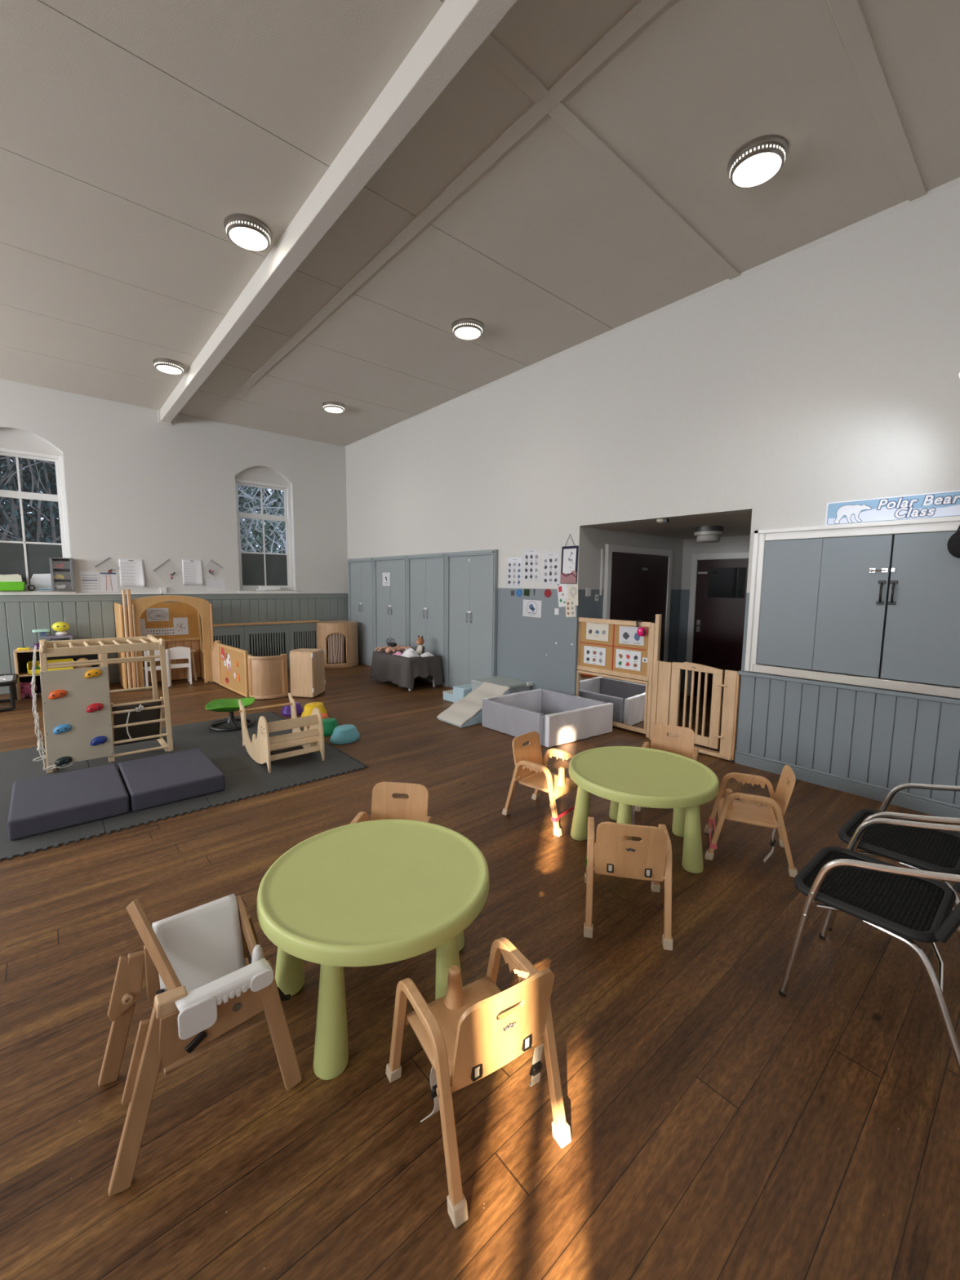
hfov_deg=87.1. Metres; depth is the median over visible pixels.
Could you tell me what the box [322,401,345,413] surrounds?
ceiling lamp
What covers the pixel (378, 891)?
round table
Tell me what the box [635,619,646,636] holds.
defender
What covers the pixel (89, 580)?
lined form
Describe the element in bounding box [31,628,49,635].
tray
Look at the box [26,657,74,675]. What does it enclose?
crate
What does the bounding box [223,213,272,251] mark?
ceiling lamp
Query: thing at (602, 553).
trim
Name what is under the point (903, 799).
baseboard
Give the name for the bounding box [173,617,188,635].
picture
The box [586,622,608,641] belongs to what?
sheet
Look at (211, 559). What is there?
pouch
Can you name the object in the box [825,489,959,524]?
sign
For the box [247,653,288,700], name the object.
divider
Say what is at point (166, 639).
shelf
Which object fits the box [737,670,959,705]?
trim
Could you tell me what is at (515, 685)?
platform
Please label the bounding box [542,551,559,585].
chart
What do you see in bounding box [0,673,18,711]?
table
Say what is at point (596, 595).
label
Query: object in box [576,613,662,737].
divider
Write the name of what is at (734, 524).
ceiling
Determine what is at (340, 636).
curtain
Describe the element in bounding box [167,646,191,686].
child chair
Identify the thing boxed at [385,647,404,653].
baby doll
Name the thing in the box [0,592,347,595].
trim
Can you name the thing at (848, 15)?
trim
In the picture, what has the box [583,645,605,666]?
sheet
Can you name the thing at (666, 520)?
sensor
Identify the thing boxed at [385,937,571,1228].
chair
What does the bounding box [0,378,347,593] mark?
wall
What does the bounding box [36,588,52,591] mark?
stack
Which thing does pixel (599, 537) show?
wall
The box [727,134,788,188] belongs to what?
ceiling lamp
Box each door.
[602,543,672,675]
[684,551,749,701]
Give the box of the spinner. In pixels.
[204,697,255,731]
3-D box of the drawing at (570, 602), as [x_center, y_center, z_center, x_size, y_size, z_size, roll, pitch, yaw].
[1.051,-0.378,5.872,0.002,0.232,0.164,-5,8,-41]
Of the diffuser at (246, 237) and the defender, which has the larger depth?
the defender
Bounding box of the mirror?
[577,672,645,728]
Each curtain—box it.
[327,632,338,663]
[336,632,344,662]
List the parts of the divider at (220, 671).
wave rail, wave panel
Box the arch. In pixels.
[114,589,213,691]
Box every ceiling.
[0,0,959,446]
[594,511,751,539]
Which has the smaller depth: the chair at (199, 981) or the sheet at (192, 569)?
the chair at (199, 981)
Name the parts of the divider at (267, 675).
post, post, rail, rail, post, post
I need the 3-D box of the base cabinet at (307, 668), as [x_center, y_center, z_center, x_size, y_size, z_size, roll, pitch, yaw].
[-2.426,0.457,7.037,0.397,0.632,0.417,1,6,5]
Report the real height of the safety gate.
0.847 m
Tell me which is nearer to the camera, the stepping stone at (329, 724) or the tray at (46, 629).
the stepping stone at (329, 724)
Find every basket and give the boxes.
[74,657,92,668]
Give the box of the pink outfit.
[391,651,402,656]
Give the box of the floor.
[0,662,959,1279]
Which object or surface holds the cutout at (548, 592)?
attached to the wall at (828, 371)
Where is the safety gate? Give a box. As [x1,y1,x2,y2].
[648,660,740,762]
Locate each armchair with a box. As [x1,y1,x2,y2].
[778,817,959,1072]
[828,782,959,930]
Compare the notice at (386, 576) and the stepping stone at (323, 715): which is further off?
the notice at (386, 576)
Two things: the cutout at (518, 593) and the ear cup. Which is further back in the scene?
the cutout at (518, 593)
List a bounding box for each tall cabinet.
[347,557,373,666]
[373,555,407,651]
[406,552,445,686]
[444,549,497,688]
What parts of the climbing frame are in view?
post, rail, rail, post, sling rail, post, rail, sling rail, foot rail, post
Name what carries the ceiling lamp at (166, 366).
attached to the ceiling at (131, 131)
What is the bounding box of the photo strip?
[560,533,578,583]
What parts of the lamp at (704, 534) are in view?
lamp shade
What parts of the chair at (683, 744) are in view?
frame, backrest, frame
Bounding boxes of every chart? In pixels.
[98,571,118,591]
[506,557,523,587]
[523,548,540,582]
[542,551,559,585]
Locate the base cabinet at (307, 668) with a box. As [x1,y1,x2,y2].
[288,648,325,698]
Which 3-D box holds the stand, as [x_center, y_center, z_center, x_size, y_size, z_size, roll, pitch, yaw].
[-5.958,0.325,7.180,0.300,0.790,0.220,-5,8,-41]
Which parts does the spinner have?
seat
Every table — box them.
[142,648,197,685]
[256,819,489,1079]
[568,746,719,873]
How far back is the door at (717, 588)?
6.92 m
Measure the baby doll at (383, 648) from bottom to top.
0.084 m
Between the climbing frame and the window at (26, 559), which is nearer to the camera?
the climbing frame
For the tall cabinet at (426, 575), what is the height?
2.030 m
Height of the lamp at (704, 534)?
0.168 m
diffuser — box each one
[156,365,181,373]
[229,226,267,248]
[324,407,342,412]
[454,327,479,338]
[733,152,781,185]
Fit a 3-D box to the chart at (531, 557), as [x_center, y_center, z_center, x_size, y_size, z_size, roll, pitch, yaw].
[0.641,-0.928,6.301,0.002,0.410,0.285,-5,8,-41]
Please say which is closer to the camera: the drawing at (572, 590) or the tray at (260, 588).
the drawing at (572, 590)
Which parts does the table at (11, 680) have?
leg, leg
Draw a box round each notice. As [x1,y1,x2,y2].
[146,608,168,621]
[382,572,390,586]
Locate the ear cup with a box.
[636,626,644,636]
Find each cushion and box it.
[7,763,129,839]
[118,748,225,811]
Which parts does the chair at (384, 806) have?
frame, backrest, frame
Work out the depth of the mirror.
5.50 m
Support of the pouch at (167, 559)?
attached to the wall at (137, 486)
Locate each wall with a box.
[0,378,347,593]
[345,184,959,750]
[587,527,683,662]
[676,535,750,698]
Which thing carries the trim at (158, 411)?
attached to the wall at (137, 486)
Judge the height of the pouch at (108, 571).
0.312 m
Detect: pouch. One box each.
[94,556,115,573]
[153,559,175,578]
[208,559,222,574]
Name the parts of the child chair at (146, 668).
leg, rail, backrest, leg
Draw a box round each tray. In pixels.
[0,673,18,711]
[0,675,13,681]
[31,628,49,632]
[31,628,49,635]
[53,563,63,568]
[53,573,64,579]
[54,584,66,588]
[255,586,280,591]
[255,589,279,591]
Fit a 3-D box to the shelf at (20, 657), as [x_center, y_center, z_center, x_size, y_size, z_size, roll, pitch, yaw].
[-5.787,0.425,6.968,0.910,0.642,0.280,-5,8,-41]
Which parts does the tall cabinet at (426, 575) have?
door, door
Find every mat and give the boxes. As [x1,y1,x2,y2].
[0,711,368,862]
[7,748,225,839]
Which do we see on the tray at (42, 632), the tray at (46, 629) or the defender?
the tray at (46, 629)
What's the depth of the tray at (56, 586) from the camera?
7.20 m
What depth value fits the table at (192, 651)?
7.99 m
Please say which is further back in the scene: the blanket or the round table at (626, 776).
the blanket
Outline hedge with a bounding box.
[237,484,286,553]
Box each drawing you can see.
[564,597,575,617]
[567,584,577,605]
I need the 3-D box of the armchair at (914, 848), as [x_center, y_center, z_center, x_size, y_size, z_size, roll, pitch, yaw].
[1.989,0.936,2.246,0.522,0.840,0.592,-5,8,-41]
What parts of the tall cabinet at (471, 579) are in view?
door, door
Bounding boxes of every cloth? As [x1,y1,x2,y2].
[400,648,419,657]
[419,652,435,657]
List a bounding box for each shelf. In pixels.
[13,648,102,700]
[163,637,199,641]
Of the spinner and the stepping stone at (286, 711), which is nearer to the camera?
the spinner
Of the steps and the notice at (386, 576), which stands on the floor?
the steps
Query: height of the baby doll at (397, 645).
0.084 m
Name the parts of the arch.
panel, post, folded panel, post, post, arch strip, panel, panel, post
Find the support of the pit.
on the floor
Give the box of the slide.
[436,681,510,727]
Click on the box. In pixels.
(162, 589)
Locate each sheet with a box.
[118,558,145,586]
[182,559,203,585]
[206,578,225,591]
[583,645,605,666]
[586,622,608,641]
[615,648,640,671]
[618,626,644,645]
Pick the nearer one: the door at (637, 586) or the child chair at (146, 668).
the door at (637, 586)
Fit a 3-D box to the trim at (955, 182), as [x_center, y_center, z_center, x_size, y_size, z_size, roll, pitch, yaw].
[1.172,-3.211,5.437,0.025,0.030,11.630,-5,8,-41]
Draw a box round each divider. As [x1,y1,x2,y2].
[210,640,248,697]
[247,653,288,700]
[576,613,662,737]
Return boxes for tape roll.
[27,585,35,591]
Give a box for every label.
[554,608,558,614]
[595,594,598,600]
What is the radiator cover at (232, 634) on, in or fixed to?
on the floor
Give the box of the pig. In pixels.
[19,681,36,697]
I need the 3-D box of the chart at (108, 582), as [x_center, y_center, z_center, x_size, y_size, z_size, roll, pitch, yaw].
[-5.577,-0.874,7.587,0.215,0.300,0.002,-5,8,-41]
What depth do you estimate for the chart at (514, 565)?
6.53 m
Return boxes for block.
[17,647,30,650]
[32,643,39,649]
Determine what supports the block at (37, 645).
on the shelf at (20, 657)
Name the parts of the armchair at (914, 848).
woven seat, arm and leg, leg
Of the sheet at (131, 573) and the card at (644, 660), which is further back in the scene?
the sheet at (131, 573)
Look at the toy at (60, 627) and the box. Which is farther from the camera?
the box
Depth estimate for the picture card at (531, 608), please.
6.34 m
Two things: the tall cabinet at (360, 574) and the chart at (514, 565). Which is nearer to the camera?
the chart at (514, 565)
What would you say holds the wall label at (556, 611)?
attached to the wall at (828, 371)
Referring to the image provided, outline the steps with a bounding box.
[442,683,471,702]
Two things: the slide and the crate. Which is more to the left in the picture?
the crate
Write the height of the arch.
1.445 m
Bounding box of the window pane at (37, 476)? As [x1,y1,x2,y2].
[0,455,61,543]
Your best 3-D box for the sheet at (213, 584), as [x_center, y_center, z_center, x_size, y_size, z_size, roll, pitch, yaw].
[-4.469,-0.934,8.544,0.282,0.210,0.002,-5,8,-41]
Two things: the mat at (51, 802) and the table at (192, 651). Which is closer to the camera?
the mat at (51, 802)
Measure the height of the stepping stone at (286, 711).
0.130 m
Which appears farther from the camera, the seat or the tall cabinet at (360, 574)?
the tall cabinet at (360, 574)
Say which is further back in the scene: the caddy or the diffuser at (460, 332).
the caddy
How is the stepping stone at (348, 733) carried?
on the floor
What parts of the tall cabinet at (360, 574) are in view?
door, door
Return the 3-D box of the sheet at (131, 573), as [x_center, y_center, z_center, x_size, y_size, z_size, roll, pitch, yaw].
[-5.338,-1.030,7.747,0.310,0.420,0.049,-5,8,-41]
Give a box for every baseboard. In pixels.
[0,656,328,694]
[734,750,959,817]
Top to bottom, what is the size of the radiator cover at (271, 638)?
0.853 m
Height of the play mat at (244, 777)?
0.011 m
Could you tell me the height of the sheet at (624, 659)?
0.205 m
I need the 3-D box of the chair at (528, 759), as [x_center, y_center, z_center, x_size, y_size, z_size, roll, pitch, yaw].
[0.452,0.938,3.430,0.466,0.533,0.380,6,9,42]
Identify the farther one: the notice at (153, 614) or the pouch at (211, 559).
the pouch at (211, 559)
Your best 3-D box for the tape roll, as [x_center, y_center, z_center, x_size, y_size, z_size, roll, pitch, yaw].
[-6.211,-0.722,6.994,0.081,0.080,0.020,-5,8,-41]
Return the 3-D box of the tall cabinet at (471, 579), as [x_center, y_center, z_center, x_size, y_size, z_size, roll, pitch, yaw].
[-0.152,-0.247,7.244,0.067,2.030,1.100,-5,8,-41]
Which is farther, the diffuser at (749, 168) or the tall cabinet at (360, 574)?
the tall cabinet at (360, 574)
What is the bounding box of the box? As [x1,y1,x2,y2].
[160,586,166,595]
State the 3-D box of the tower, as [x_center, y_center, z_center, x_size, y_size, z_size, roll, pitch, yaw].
[-5.971,-0.936,7.216,0.250,0.465,0.190,-5,8,-41]
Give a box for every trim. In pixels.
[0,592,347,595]
[157,409,172,425]
[240,0,926,390]
[344,177,959,448]
[600,548,603,595]
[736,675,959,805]
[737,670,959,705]
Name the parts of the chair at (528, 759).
backrest, frame, seat, frame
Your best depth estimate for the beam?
2.94 m
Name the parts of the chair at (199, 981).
leg, leg, panel, panel, leg, leg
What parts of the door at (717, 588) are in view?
handle, closer arm, pane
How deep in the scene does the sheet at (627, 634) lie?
5.35 m
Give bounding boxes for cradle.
[238,693,324,773]
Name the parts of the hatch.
door, handle, handle, door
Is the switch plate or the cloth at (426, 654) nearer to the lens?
the switch plate
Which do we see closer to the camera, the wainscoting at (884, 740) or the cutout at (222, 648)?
the wainscoting at (884, 740)
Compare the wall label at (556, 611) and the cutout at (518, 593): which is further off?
the cutout at (518, 593)
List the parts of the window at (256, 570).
sash, sash, obscured pane, sill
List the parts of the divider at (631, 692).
cork panel, post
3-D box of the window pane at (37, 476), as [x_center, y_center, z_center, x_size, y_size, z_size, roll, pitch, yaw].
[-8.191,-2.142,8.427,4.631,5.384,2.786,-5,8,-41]
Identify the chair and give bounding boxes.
[97,893,302,1196]
[142,648,169,686]
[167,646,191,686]
[349,782,432,824]
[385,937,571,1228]
[502,731,577,836]
[583,816,672,951]
[635,724,698,812]
[704,764,797,877]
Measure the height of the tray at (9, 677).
0.020 m
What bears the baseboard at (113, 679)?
attached to the wall at (137, 486)
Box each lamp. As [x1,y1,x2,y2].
[152,358,184,374]
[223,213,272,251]
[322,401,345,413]
[451,318,484,340]
[693,525,724,542]
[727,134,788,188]
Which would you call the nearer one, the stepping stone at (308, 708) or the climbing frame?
the climbing frame
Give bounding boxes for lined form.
[80,571,99,591]
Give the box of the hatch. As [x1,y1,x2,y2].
[744,515,959,698]
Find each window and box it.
[0,447,75,594]
[235,478,297,592]
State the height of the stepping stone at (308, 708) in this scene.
0.165 m
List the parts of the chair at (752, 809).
frame, seat, frame, backrest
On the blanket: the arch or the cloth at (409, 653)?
the cloth at (409, 653)
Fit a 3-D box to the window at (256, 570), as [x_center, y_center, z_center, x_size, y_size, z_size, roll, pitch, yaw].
[-3.865,-1.833,9.082,1.020,1.960,0.260,-5,8,-41]
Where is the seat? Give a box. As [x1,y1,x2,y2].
[386,637,397,646]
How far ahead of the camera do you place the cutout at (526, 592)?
6.38 m
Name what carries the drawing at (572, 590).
attached to the wall at (828, 371)
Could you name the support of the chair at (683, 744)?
on the floor
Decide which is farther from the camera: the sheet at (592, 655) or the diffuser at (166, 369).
the diffuser at (166, 369)
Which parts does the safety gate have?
wall post, fixed panel, threshold rail, fixed panel, wall post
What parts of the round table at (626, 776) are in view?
leg, leg, leg, leg, leg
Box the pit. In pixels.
[482,688,613,747]
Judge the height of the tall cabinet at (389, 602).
2.030 m
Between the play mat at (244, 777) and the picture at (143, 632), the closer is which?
the play mat at (244, 777)
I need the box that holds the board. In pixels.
[30,573,51,591]
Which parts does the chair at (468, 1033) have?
frame, seat, backrest, frame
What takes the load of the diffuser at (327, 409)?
attached to the ceiling lamp at (329, 406)
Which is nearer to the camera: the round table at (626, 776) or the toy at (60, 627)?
the round table at (626, 776)
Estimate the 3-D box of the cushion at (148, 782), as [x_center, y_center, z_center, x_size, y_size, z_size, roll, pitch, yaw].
[-2.389,1.049,3.896,0.584,0.128,0.800,-5,8,-41]
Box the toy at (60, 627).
[51,617,69,635]
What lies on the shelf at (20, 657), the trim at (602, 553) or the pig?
the pig
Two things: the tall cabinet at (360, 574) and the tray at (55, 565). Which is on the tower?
the tray at (55, 565)
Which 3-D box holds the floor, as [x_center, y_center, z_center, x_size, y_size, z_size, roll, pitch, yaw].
[-1.635,1.270,3.573,12.400,0.200,12.280,-5,8,-41]
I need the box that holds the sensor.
[656,518,668,523]
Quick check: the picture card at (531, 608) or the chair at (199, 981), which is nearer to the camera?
the chair at (199, 981)
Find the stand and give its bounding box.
[44,634,72,640]
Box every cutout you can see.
[221,647,224,660]
[226,653,231,668]
[515,588,522,596]
[524,589,529,595]
[544,588,551,597]
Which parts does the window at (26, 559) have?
sash, obscured pane, sash, sill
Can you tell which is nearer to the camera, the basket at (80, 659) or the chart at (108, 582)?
the basket at (80, 659)
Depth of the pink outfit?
7.66 m
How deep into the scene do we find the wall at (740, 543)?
7.22 m
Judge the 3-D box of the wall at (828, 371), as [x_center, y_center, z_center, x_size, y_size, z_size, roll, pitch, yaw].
[1.221,-1.203,5.754,0.200,4.290,12.280,-5,8,-41]
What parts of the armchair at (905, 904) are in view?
arm and leg, woven seat, arm and leg, leg, leg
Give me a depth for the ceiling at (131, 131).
3.27 m
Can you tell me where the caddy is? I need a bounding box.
[0,573,25,591]
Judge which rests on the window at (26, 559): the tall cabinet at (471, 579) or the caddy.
the caddy
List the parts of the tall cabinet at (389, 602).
door, door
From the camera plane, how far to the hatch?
3.77 m
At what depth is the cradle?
4.37 m
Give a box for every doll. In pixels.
[374,646,393,651]
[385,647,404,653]
[395,644,411,649]
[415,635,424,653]
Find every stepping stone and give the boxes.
[280,702,303,715]
[301,702,327,716]
[307,712,328,726]
[322,717,338,736]
[329,724,359,745]
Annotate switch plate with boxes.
[585,587,591,596]
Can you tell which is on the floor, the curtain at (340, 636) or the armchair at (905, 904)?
the armchair at (905, 904)
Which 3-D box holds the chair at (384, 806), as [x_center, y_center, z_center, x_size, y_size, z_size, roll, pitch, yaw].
[-0.441,1.034,2.488,0.380,0.533,0.466,1,6,7]
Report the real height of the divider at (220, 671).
0.684 m
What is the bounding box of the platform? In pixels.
[471,675,533,693]
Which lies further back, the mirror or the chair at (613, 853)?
the mirror
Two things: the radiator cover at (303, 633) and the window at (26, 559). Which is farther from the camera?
the radiator cover at (303, 633)
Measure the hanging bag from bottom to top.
0.286 m
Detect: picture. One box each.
[140,618,146,636]
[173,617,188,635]
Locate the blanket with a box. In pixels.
[369,649,444,689]
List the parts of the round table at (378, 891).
leg, leg, leg, leg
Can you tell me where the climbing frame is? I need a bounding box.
[31,634,173,773]
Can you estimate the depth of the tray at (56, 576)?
7.19 m
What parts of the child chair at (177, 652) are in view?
leg, backrest, rail, leg, leg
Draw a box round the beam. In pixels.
[160,0,517,422]
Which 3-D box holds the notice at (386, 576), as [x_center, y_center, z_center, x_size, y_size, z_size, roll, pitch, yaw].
[-1.655,-1.072,8.911,0.006,0.230,0.250,-5,8,-41]
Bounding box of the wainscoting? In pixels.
[0,593,348,675]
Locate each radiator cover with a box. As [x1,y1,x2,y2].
[213,622,244,649]
[242,621,289,668]
[288,619,319,651]
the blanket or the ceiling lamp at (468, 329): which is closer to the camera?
the ceiling lamp at (468, 329)
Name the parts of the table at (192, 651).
leg, leg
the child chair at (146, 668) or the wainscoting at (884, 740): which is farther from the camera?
the child chair at (146, 668)
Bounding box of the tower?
[48,557,75,591]
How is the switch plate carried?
attached to the wall at (599, 537)
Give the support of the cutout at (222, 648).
attached to the divider at (220, 671)
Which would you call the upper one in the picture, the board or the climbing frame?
the board
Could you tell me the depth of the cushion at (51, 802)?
3.34 m
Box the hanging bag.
[946,524,959,558]
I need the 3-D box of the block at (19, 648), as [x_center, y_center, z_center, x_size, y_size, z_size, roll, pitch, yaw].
[-6.026,0.114,6.670,0.130,0.038,0.100,-5,8,-41]
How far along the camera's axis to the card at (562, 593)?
5.96 m
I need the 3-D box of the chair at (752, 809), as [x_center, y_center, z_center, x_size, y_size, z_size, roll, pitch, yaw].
[1.595,1.000,2.981,0.466,0.533,0.380,3,7,23]
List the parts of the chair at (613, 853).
frame, seat, backrest, frame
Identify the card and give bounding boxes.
[522,599,541,617]
[556,583,568,607]
[642,657,647,662]
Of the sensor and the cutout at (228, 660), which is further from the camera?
the cutout at (228, 660)

